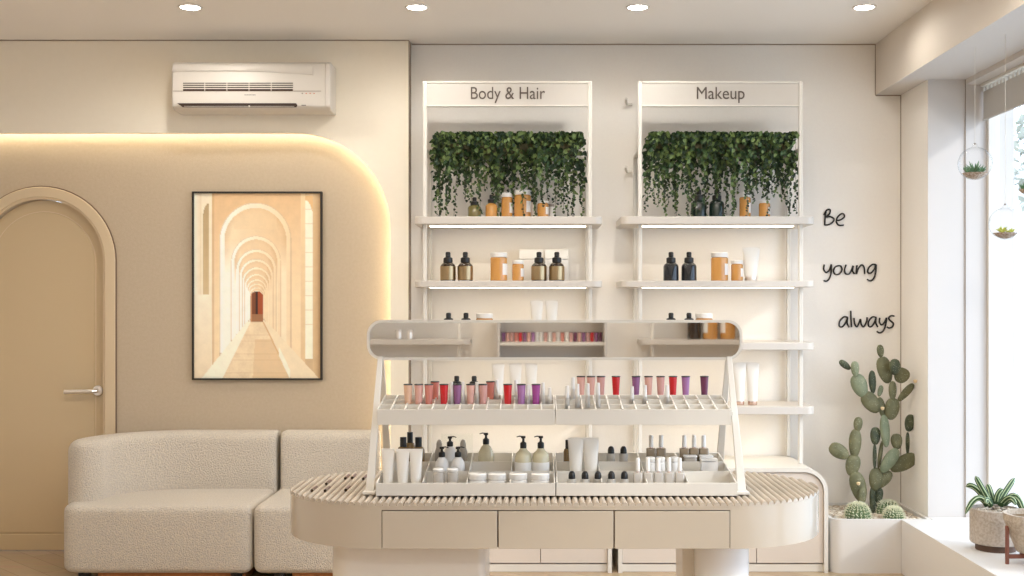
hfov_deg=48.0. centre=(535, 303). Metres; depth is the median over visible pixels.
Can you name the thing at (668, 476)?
bottle
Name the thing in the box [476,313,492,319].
jar
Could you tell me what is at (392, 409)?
tray
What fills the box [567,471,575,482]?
vial
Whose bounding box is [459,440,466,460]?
sponge
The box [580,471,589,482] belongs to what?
vial
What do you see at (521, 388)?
tube
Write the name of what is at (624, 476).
vial
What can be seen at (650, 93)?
shelf unit
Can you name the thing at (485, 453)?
pump bottle
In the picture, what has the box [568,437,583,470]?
tube
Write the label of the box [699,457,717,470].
jar
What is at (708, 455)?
case
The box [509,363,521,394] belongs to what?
tube
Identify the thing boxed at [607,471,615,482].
vial
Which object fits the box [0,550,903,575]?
floor
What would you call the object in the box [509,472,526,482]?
jar
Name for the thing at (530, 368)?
tube
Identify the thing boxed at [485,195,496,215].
dropper bottle
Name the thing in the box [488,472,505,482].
jar
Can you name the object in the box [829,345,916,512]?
prickly pear cactus
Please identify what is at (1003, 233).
terrarium
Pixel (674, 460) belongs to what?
jar
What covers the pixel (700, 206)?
dropper bottle
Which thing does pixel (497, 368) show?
tube
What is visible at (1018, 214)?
building
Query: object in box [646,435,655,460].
bottle
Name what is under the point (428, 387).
tube
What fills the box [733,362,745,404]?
tube
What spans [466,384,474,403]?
tube
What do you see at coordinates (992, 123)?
window
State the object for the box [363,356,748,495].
display stand
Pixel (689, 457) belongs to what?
case
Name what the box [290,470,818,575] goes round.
display table
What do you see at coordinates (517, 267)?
jar
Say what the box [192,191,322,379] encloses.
framed picture
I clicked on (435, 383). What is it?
tube
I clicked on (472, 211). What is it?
dropper bottle
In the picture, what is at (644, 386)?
wand
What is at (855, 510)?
barrel cactus
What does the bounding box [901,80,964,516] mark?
wall pillar
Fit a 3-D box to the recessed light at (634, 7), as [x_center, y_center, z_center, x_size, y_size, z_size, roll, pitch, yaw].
[0.523,-1.527,5.920,0.124,0.004,0.124,0,0,0]
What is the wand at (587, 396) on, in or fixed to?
on the display stand
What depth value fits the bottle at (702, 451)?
4.27 m
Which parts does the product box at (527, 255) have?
box lid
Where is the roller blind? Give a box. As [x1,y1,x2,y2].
[980,63,1023,120]
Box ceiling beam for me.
[876,0,1023,94]
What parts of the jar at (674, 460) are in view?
lid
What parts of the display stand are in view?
leg, leg, leg, leg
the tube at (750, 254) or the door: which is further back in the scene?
the door
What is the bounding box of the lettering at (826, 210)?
[823,209,844,225]
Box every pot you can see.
[969,504,1017,546]
[1003,508,1023,563]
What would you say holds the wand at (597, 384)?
on the display stand
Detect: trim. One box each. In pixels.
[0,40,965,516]
[408,40,410,431]
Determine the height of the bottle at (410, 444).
0.128 m
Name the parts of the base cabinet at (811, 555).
door, door, door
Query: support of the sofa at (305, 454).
on the floor
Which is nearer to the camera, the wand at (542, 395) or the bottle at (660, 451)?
the wand at (542, 395)
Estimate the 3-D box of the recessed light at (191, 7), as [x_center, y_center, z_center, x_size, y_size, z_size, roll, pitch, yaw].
[-1.780,-1.527,5.920,0.124,0.004,0.124,0,0,0]
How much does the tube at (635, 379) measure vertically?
0.118 m
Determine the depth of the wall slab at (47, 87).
6.66 m
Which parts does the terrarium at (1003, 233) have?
cord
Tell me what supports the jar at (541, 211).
on the shelf unit at (435, 93)
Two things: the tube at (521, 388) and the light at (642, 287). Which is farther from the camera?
the light at (642, 287)
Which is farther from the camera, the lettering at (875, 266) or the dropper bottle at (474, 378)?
the lettering at (875, 266)
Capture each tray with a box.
[376,453,554,495]
[377,395,554,424]
[554,453,736,495]
[555,395,730,424]
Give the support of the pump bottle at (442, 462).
on the display stand
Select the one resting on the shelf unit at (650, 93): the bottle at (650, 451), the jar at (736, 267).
the jar at (736, 267)
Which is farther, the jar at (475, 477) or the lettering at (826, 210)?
the lettering at (826, 210)
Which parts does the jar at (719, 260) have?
lid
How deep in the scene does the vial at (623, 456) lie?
4.27 m
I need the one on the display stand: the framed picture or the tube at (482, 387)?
the tube at (482, 387)
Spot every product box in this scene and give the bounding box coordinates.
[519,249,542,280]
[545,249,567,280]
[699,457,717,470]
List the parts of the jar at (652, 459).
lid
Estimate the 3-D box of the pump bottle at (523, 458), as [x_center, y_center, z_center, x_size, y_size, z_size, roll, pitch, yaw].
[-0.046,0.550,4.147,0.062,0.152,0.061,0,0,0]
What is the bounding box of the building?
[1014,162,1023,421]
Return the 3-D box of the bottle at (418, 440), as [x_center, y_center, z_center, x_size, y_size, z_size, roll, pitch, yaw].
[-0.437,0.553,4.277,0.046,0.115,0.046,0,0,0]
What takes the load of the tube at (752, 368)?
on the shelf unit at (650, 93)
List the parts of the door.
kick rail, casing, lever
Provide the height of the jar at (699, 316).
0.160 m
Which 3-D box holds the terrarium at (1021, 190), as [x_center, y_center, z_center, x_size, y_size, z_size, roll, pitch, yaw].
[2.195,-0.854,5.100,0.141,0.750,0.141,0,0,0]
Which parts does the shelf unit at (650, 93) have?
post, rail, post, shelf, shelf, cross rail, shelf, shelf, post, post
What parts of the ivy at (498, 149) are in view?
support rail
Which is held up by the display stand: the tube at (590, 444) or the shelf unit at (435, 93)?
the tube at (590, 444)
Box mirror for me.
[367,320,741,359]
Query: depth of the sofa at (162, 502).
6.12 m
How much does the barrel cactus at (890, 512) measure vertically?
0.095 m
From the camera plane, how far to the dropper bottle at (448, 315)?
6.46 m
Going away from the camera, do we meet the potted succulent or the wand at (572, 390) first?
the wand at (572, 390)
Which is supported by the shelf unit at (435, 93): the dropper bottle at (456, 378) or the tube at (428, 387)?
the dropper bottle at (456, 378)
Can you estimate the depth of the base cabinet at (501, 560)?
6.25 m
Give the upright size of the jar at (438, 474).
0.070 m
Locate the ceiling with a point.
(444, 21)
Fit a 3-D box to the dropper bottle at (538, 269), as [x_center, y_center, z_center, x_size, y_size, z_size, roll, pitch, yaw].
[0.017,-0.211,6.470,0.088,0.164,0.087,0,0,0]
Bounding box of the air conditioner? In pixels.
[172,62,335,114]
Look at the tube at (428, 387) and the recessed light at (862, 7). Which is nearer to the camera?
the tube at (428, 387)
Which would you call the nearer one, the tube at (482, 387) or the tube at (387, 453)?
the tube at (387, 453)
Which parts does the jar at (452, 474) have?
lid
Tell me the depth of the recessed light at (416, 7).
5.92 m
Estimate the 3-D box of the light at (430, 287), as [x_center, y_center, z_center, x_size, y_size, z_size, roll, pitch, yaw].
[-0.160,-0.092,6.535,0.883,0.004,0.070,0,0,0]
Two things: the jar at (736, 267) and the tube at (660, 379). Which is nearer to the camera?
the tube at (660, 379)
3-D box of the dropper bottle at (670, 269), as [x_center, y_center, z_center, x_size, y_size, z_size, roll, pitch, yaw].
[0.759,-0.211,6.470,0.086,0.164,0.085,0,0,0]
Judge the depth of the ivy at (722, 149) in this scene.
6.45 m
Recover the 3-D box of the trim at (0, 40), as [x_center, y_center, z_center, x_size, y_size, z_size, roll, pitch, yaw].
[-0.674,-0.180,6.529,6.052,2.698,0.473,0,0,0]
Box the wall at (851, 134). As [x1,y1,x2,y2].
[0,44,899,502]
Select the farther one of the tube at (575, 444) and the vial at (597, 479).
the tube at (575, 444)
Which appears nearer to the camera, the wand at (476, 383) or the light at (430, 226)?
the wand at (476, 383)
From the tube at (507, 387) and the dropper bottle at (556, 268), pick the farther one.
the dropper bottle at (556, 268)
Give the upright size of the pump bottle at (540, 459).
0.152 m
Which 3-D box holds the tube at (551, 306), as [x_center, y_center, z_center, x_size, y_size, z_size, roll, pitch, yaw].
[0.087,0.095,6.470,0.054,0.236,0.053,0,0,44]
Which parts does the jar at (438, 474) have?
lid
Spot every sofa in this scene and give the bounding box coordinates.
[64,430,281,575]
[254,430,380,575]
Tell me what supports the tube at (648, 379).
on the display stand
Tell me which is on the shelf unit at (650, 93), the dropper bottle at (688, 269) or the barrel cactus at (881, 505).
the dropper bottle at (688, 269)
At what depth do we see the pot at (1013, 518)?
5.15 m
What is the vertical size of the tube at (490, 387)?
0.100 m
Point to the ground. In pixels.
(1018, 426)
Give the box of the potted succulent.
[965,476,1023,552]
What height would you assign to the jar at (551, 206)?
0.085 m
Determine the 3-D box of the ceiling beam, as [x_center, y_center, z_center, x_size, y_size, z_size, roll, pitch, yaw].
[2.299,-1.379,2.400,0.603,0.300,9.000,0,0,0]
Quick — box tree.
[1014,105,1023,211]
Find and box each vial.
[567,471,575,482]
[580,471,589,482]
[593,471,602,482]
[607,446,614,460]
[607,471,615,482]
[619,446,627,460]
[620,471,628,482]
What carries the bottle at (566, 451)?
on the display stand
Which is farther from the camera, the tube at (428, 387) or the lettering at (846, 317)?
the lettering at (846, 317)
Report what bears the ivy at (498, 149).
hanging from the shelf unit at (435, 93)
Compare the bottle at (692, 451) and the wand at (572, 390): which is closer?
the wand at (572, 390)
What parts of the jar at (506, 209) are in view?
lid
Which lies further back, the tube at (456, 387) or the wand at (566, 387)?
the tube at (456, 387)
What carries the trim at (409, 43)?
attached to the wall
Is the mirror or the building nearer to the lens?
the mirror
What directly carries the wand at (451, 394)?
on the display stand
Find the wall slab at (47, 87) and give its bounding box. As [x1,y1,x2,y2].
[0,41,407,452]
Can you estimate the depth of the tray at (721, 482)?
4.04 m
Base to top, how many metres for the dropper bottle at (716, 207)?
0.164 m
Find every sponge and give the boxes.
[435,440,441,460]
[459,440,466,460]
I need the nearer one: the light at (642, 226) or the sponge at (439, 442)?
the sponge at (439, 442)
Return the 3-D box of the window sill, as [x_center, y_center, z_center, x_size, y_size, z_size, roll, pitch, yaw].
[2.292,1.313,3.200,0.627,0.292,6.199,0,0,0]
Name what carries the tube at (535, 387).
on the display stand
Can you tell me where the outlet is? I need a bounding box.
[177,103,296,106]
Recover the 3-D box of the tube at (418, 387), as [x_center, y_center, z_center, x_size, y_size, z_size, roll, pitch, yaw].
[-0.423,0.338,4.145,0.033,0.100,0.033,0,0,0]
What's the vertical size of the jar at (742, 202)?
0.145 m
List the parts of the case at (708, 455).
case lid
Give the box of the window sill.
[902,517,1023,575]
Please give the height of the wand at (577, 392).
0.085 m
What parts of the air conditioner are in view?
panel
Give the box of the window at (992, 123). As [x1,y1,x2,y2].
[987,70,1020,494]
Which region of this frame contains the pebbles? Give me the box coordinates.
[828,505,921,518]
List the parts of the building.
pane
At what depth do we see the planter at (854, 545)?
6.23 m
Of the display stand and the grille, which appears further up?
the grille
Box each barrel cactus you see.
[842,501,872,518]
[876,498,900,513]
[882,505,905,518]
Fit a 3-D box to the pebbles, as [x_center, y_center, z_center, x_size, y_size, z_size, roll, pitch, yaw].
[1.874,1.186,6.496,0.501,0.027,0.503,0,0,0]
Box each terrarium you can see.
[962,143,987,178]
[993,35,1017,238]
[1019,183,1023,193]
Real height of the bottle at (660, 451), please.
0.122 m
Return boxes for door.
[0,186,116,549]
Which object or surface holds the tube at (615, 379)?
on the display stand
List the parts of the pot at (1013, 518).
stand leg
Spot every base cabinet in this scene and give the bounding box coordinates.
[490,547,611,572]
[612,456,827,572]
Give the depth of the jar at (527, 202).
6.49 m
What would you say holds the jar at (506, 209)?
on the shelf unit at (435, 93)
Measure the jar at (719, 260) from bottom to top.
0.160 m
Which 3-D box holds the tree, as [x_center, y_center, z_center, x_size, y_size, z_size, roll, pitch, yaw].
[8.115,-0.585,16.001,2.908,6.092,2.956,0,0,14]
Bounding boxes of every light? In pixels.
[178,4,202,10]
[405,4,428,10]
[430,226,585,226]
[430,287,585,287]
[626,4,649,10]
[642,226,793,226]
[642,287,793,287]
[852,4,876,10]
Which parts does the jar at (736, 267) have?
lid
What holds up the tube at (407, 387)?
on the display stand
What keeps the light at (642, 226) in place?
attached to the shelf unit at (650, 93)
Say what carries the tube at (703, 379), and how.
on the display stand
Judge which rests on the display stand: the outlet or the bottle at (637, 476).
the bottle at (637, 476)
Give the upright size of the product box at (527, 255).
0.185 m
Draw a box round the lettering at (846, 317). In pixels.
[838,311,894,333]
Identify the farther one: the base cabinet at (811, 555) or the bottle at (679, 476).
the base cabinet at (811, 555)
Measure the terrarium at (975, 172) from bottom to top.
0.636 m
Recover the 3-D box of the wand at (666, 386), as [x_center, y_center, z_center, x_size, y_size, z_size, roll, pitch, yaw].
[0.475,0.337,4.172,0.017,0.085,0.017,0,0,0]
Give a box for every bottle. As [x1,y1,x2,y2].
[398,437,408,448]
[407,432,414,460]
[413,437,424,460]
[435,446,448,470]
[440,252,455,280]
[444,313,452,319]
[444,436,455,460]
[451,446,464,470]
[453,376,460,392]
[458,252,472,280]
[461,313,470,319]
[468,197,480,215]
[470,376,477,394]
[478,433,493,460]
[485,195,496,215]
[515,436,531,470]
[531,252,546,280]
[532,436,548,470]
[549,252,564,280]
[563,440,568,460]
[633,458,642,482]
[643,458,652,482]
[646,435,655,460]
[654,458,662,482]
[656,435,665,460]
[663,252,678,280]
[664,458,673,482]
[666,313,675,319]
[675,458,683,482]
[679,435,688,460]
[681,252,696,280]
[684,313,693,319]
[689,435,698,460]
[691,190,705,215]
[699,435,708,454]
[709,190,723,215]
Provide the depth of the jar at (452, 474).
4.00 m
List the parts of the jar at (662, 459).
lid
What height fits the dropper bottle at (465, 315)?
0.164 m
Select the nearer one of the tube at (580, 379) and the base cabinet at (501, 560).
the tube at (580, 379)
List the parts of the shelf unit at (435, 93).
post, post, cross rail, shelf, shelf, post, post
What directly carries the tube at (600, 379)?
on the display stand
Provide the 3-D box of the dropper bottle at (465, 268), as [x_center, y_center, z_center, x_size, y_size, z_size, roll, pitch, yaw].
[-0.398,-0.211,6.470,0.088,0.164,0.087,0,0,0]
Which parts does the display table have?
drawer, drawer, drawer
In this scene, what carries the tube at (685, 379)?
on the display stand
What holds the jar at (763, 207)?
on the shelf unit at (650, 93)
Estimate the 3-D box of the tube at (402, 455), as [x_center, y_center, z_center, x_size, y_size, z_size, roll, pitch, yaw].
[-0.465,0.574,4.015,0.037,0.137,0.035,0,0,43]
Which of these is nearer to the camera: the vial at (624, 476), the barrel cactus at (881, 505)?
the vial at (624, 476)
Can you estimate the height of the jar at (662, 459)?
0.075 m
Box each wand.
[449,382,453,403]
[461,382,464,403]
[475,382,478,403]
[494,380,498,398]
[513,380,517,398]
[526,384,529,403]
[540,382,544,403]
[547,387,551,403]
[565,386,568,408]
[570,377,574,398]
[575,384,579,407]
[585,383,589,406]
[596,383,599,406]
[630,386,633,403]
[643,385,646,403]
[665,385,668,403]
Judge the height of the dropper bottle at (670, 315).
0.164 m
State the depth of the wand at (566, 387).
4.09 m
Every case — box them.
[683,454,696,460]
[699,454,712,460]
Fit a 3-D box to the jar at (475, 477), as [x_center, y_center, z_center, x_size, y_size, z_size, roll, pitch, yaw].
[-0.203,0.616,4.015,0.064,0.053,0.063,0,0,0]
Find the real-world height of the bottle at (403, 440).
0.115 m
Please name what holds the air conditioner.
attached to the wall slab at (47, 87)
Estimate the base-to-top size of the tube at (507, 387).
0.100 m
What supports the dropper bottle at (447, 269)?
on the shelf unit at (435, 93)
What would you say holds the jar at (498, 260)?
on the shelf unit at (435, 93)
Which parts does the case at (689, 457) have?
case lid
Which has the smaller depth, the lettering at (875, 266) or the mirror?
the mirror
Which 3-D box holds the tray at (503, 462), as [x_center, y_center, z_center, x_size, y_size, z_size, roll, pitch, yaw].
[-0.242,0.610,4.147,0.616,0.098,0.395,0,0,0]
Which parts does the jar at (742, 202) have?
lid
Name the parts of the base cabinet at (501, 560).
door, door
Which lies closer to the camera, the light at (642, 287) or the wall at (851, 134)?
the light at (642, 287)
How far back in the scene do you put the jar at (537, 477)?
3.99 m
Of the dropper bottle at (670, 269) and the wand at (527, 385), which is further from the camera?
the dropper bottle at (670, 269)
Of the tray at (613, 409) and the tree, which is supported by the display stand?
the tray at (613, 409)
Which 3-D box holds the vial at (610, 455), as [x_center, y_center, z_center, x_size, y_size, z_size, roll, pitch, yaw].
[0.279,0.569,4.277,0.032,0.082,0.032,0,0,0]
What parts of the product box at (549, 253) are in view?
box lid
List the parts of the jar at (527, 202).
lid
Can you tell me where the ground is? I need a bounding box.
[1014,422,1023,506]
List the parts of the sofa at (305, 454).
seat, backrest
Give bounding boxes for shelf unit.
[415,81,601,452]
[616,81,813,463]
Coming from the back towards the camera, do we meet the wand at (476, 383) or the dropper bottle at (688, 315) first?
the dropper bottle at (688, 315)
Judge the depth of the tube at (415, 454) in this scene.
4.01 m
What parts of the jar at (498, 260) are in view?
lid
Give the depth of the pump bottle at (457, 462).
4.13 m
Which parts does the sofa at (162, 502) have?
seat, backrest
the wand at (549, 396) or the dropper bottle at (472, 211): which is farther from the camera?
the dropper bottle at (472, 211)
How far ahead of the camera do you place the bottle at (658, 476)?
4.00 m
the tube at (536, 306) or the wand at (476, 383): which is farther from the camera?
the tube at (536, 306)
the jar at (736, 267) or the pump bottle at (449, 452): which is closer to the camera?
the pump bottle at (449, 452)
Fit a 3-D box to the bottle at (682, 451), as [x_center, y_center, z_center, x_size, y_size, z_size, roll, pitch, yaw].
[0.551,0.549,4.277,0.035,0.122,0.028,0,0,0]
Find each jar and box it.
[433,467,443,482]
[447,467,457,482]
[469,472,486,482]
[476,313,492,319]
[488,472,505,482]
[490,252,506,280]
[501,192,512,215]
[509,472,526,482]
[512,260,523,280]
[514,189,530,215]
[531,199,536,215]
[531,472,548,482]
[537,200,548,215]
[549,204,554,215]
[646,456,654,470]
[656,456,664,470]
[669,456,677,470]
[695,313,712,319]
[711,252,727,280]
[731,260,742,280]
[739,192,750,215]
[759,200,769,215]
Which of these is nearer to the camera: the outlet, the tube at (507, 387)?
the tube at (507, 387)
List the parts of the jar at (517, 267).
lid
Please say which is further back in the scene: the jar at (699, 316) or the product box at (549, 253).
the product box at (549, 253)
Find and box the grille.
[182,83,292,90]
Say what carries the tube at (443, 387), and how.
on the display stand
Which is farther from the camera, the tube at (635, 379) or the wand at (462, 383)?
the tube at (635, 379)
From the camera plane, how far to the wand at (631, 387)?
4.17 m
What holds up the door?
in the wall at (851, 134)
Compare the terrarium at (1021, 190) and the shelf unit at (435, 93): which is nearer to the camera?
the terrarium at (1021, 190)
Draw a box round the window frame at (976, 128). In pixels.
[966,49,1023,516]
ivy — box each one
[429,131,587,215]
[642,130,799,215]
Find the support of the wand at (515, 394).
on the display stand
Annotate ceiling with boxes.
[0,0,931,43]
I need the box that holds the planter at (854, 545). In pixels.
[828,503,931,572]
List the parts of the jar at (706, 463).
box lid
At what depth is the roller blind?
6.01 m
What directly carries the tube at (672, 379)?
on the display stand
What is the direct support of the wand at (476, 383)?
on the display stand
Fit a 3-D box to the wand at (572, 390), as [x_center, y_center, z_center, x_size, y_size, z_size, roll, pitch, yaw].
[0.135,0.311,4.222,0.017,0.085,0.017,0,0,0]
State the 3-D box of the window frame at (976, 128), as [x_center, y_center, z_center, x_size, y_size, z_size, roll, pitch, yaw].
[2.486,0.115,2.425,0.268,2.688,9.050,0,0,0]
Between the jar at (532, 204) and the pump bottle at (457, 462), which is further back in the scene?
the jar at (532, 204)
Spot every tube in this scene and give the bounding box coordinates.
[381,448,394,482]
[396,449,408,482]
[403,384,412,403]
[409,449,422,482]
[414,384,422,403]
[424,384,432,403]
[431,381,438,398]
[439,384,448,403]
[453,384,461,403]
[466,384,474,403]
[479,384,487,403]
[486,381,494,398]
[492,363,503,394]
[503,384,511,403]
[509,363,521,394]
[517,384,525,403]
[525,363,536,394]
[530,300,542,319]
[531,384,540,403]
[545,300,557,319]
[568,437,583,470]
[577,376,584,394]
[583,437,598,470]
[587,376,594,394]
[597,376,604,394]
[612,376,619,394]
[632,376,639,394]
[644,376,652,394]
[656,376,664,394]
[669,376,676,394]
[681,376,689,394]
[700,376,708,394]
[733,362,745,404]
[742,247,759,280]
[746,362,758,404]
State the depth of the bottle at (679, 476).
4.00 m
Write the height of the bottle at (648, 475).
0.106 m
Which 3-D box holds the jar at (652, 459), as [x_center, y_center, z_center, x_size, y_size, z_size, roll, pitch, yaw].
[0.413,0.589,4.147,0.034,0.075,0.034,0,0,0]
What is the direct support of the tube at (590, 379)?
on the display stand
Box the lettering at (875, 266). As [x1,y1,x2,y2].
[823,264,876,281]
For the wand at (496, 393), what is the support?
on the display stand

